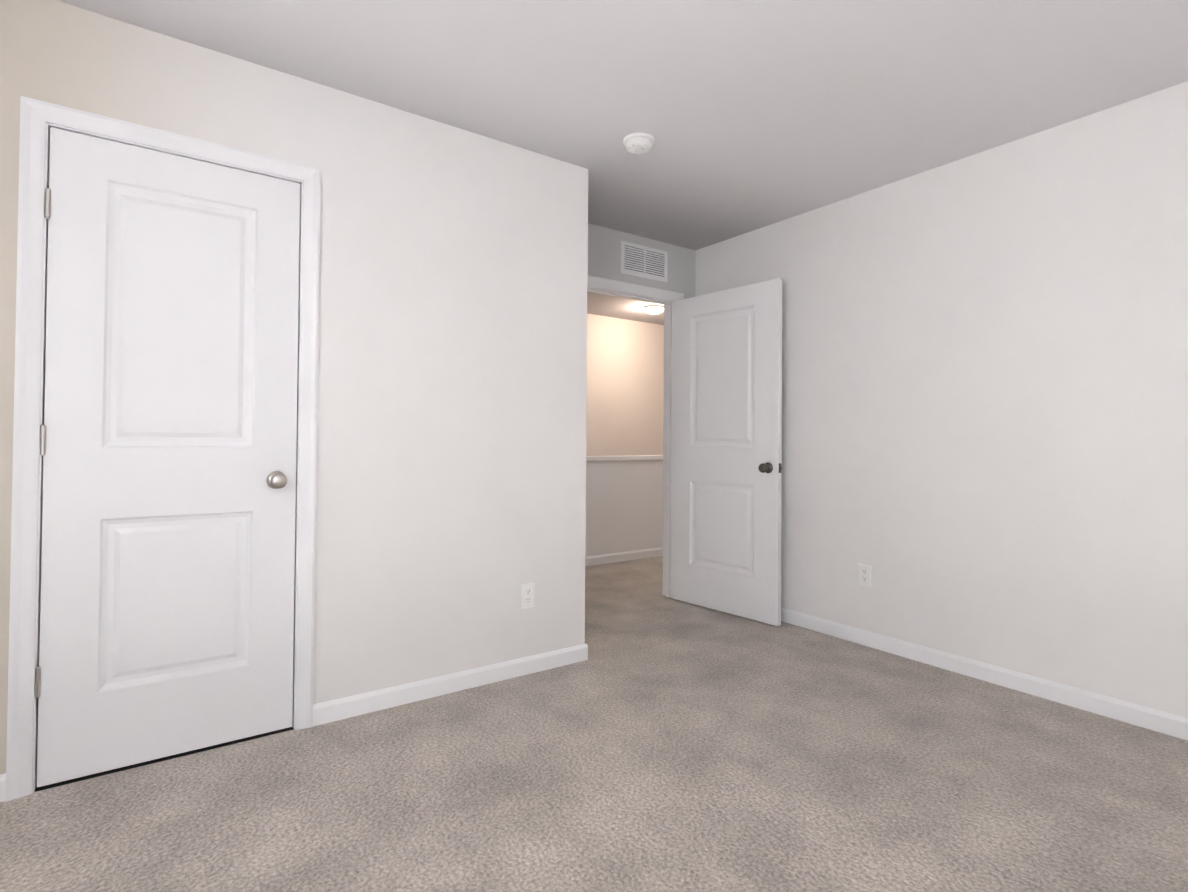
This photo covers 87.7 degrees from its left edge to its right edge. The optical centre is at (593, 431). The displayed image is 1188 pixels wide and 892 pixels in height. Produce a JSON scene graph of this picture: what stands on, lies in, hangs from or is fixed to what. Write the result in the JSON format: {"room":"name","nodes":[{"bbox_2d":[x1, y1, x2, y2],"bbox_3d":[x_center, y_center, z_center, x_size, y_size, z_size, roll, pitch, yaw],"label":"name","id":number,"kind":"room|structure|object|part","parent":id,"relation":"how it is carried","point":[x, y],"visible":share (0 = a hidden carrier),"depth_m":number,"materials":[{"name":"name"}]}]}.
{"room":"empty bedroom","nodes":[
{"label":"empty bedroom","id":0,"kind":"room"},
{"bbox_2d":[0,0,587,773],"bbox_3d":[-1.249,-0.112,2.289,2.886,2.440,0.120,1,-1,-35],"label":"wall","id":1,"kind":"structure","parent":0,"point":[452,402],"depth_m":2.56,"materials":[{"name":"paint"}]},
{"bbox_2d":[0,773,5,801],"bbox_3d":[-2.060,1.053,1.621,0.763,0.078,0.012,1,-1,-35],"label":"baseboard","id":2,"kind":"structure","parent":1,"relation":"attached to","point":[2,776],"depth_m":1.83,"materials":[{"name":"white wood"}]},
{"bbox_2d":[6,96,320,801],"bbox_3d":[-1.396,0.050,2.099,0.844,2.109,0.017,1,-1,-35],"label":"trim","id":3,"kind":"structure","parent":1,"relation":"attached to","point":[36,116],"depth_m":1.89,"materials":[{"name":"white wood"}]},
{"bbox_2d":[35,727,293,791],"bbox_3d":[-1.428,1.103,2.116,0.720,0.002,0.057,1,-1,-35],"label":"gap","id":4,"kind":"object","parent":1,"relation":"attached to","point":[153,761],"depth_m":2.07,"materials":[{"name":"black"}]},
{"bbox_2d":[37,127,299,786],"bbox_3d":[-1.409,0.077,2.124,0.720,2.030,0.180,1,-1,-35],"label":"closet door","id":5,"kind":"structure","parent":1,"relation":"in","point":[168,544],"depth_m":2.08,"materials":[{"name":"white wood"}]},
{"bbox_2d":[35,188,50,697],"bbox_3d":[-1.698,0.031,1.908,0.013,1.562,0.042,1,-1,-35],"label":"closet door hinge","id":6,"kind":"object","parent":5,"relation":"attached to","point":[42,452],"visible":0.98,"depth_m":1.89,"materials":[{"name":"grey metal"}]},
{"bbox_3d":[-1.160,0.179,2.300,0.109,0.066,0.180,1,-1,-35],"label":"knob","id":7,"kind":"part","parent":5,"relation":"part of","materials":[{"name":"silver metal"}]},
{"bbox_2d":[313,643,587,725],"bbox_3d":[-0.548,1.080,2.695,1.261,0.078,0.012,1,-1,-35],"label":"baseboard","id":8,"kind":"structure","parent":1,"relation":"attached to","point":[368,702],"depth_m":2.62,"materials":[{"name":"white wood"}]},
{"bbox_2d":[520,582,533,608],"bbox_3d":[-0.308,0.764,2.872,0.070,0.115,0.008,1,-1,-35],"label":"outlet","id":9,"kind":"object","parent":1,"relation":"attached to","point":[527,595],"visible":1,"depth_m":2.87,"materials":[{"name":"white plastic"}]},
{"bbox_2d":[0,556,1187,891],"bbox_3d":[0.549,1.184,3.131,7.070,0.100,6.570,1,-1,-35],"label":"floor","id":10,"kind":"structure","parent":0,"point":[656,740],"depth_m":1.91,"materials":[{"name":"carpet"}]},
{"bbox_2d":[56,0,1187,324],"bbox_3d":[0.569,-1.365,3.168,7.070,0.120,6.570,1,-1,-35],"label":"ceiling","id":11,"kind":"structure","parent":0,"point":[752,114],"depth_m":2.29,"materials":[{"name":"paint"}]},
{"bbox_2d":[623,132,654,155],"bbox_3d":[0.203,-1.289,2.791,0.142,0.050,0.142,1,-1,-35],"label":"smoke detector","id":12,"kind":"object","parent":11,"relation":"attached to","point":[639,143],"visible":1,"depth_m":2.75,"materials":[{"name":"white plastic"}]},
{"bbox_2d":[643,305,663,313],"bbox_3d":[0.607,-1.228,6.279,0.216,0.066,0.216,1,-1,-35],"label":"hall ceiling light","id":13,"kind":"object","parent":11,"relation":"attached to","point":[653,309],"visible":0.98,"depth_m":6.21,"materials":[{"name":"white glass"}]},
{"bbox_2d":[585,460,662,556],"bbox_3d":[-0.125,0.708,5.362,5.400,0.905,0.100,1,-1,-35],"label":"wall","id":14,"kind":"structure","parent":0,"point":[624,505],"depth_m":5.58,"materials":[{"name":"white paint"}]},
{"bbox_2d":[585,547,662,565],"bbox_3d":[-0.096,1.121,5.310,5.400,0.078,0.012,1,-1,-35],"label":"baseboard","id":15,"kind":"structure","parent":14,"relation":"attached to","point":[655,552],"depth_m":5.56,"materials":[{"name":"white wood"}]},
{"bbox_2d":[586,455,662,460],"bbox_3d":[-0.121,0.236,5.368,5.400,0.040,0.136,1,-1,-35],"label":"trim","id":16,"kind":"structure","parent":14,"relation":"on","point":[620,458],"depth_m":5.57,"materials":[{"name":"white wood"}]},
{"bbox_2d":[586,314,663,455],"bbox_3d":[-0.675,-0.051,6.241,5.500,2.440,0.100,1,-1,-35],"label":"wall","id":17,"kind":"structure","parent":0,"point":[625,391],"depth_m":6.90,"materials":[{"name":"paint"}]},
{"bbox_2d":[588,223,695,298],"bbox_3d":[0.169,-0.076,4.069,6.640,2.440,0.120,1,-1,-35],"label":"wall","id":18,"kind":"structure","parent":0,"point":[604,252],"depth_m":4.07,"materials":[{"name":"paint"}]},
{"bbox_2d":[587,275,683,596],"bbox_3d":[0.183,0.090,4.077,0.962,2.109,0.154,1,-1,-35],"label":"door frame","id":19,"kind":"structure","parent":18,"relation":"attached to","point":[629,287],"depth_m":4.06,"materials":[{"name":"white wood"}]},
{"bbox_2d":[621,241,667,281],"bbox_3d":[0.340,-1.129,4.121,0.400,0.210,0.008,1,-1,-35],"label":"air vent","id":20,"kind":"object","parent":18,"relation":"in","point":[643,261],"visible":1,"depth_m":4.12,"materials":[{"name":"white metal"}]},
{"bbox_2d":[671,278,781,625],"bbox_3d":[0.820,0.121,3.930,0.180,2.030,0.840,1,-1,-41],"label":"entry door","id":21,"kind":"structure","parent":18,"relation":"in","point":[726,468],"depth_m":3.88,"materials":[{"name":"white wood"}]},
{"bbox_3d":[1.059,0.215,3.653,0.180,0.066,0.109,1,-1,-41],"label":"knob","id":22,"kind":"part","parent":21,"relation":"part of","materials":[{"name":"black metal"}]},
{"bbox_2d":[695,81,1187,717],"bbox_3d":[1.979,-0.081,2.705,0.120,2.440,4.200,1,-1,-35],"label":"wall","id":23,"kind":"structure","parent":0,"point":[985,405],"depth_m":2.78,"materials":[{"name":"paint"}]},
{"bbox_2d":[859,564,870,586],"bbox_3d":[1.451,0.772,3.316,0.008,0.115,0.070,1,-1,-35],"label":"outlet","id":24,"kind":"object","parent":23,"relation":"attached to","point":[864,575],"visible":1,"depth_m":3.31,"materials":[{"name":"white plastic"}]},
{"bbox_2d":[781,608,1187,740],"bbox_3d":[1.869,1.100,2.715,0.012,0.078,4.040,1,-1,-35],"label":"baseboard","id":25,"kind":"structure","parent":23,"relation":"attached to","point":[1088,701],"depth_m":2.75,"materials":[{"name":"white wood"}]}
]}

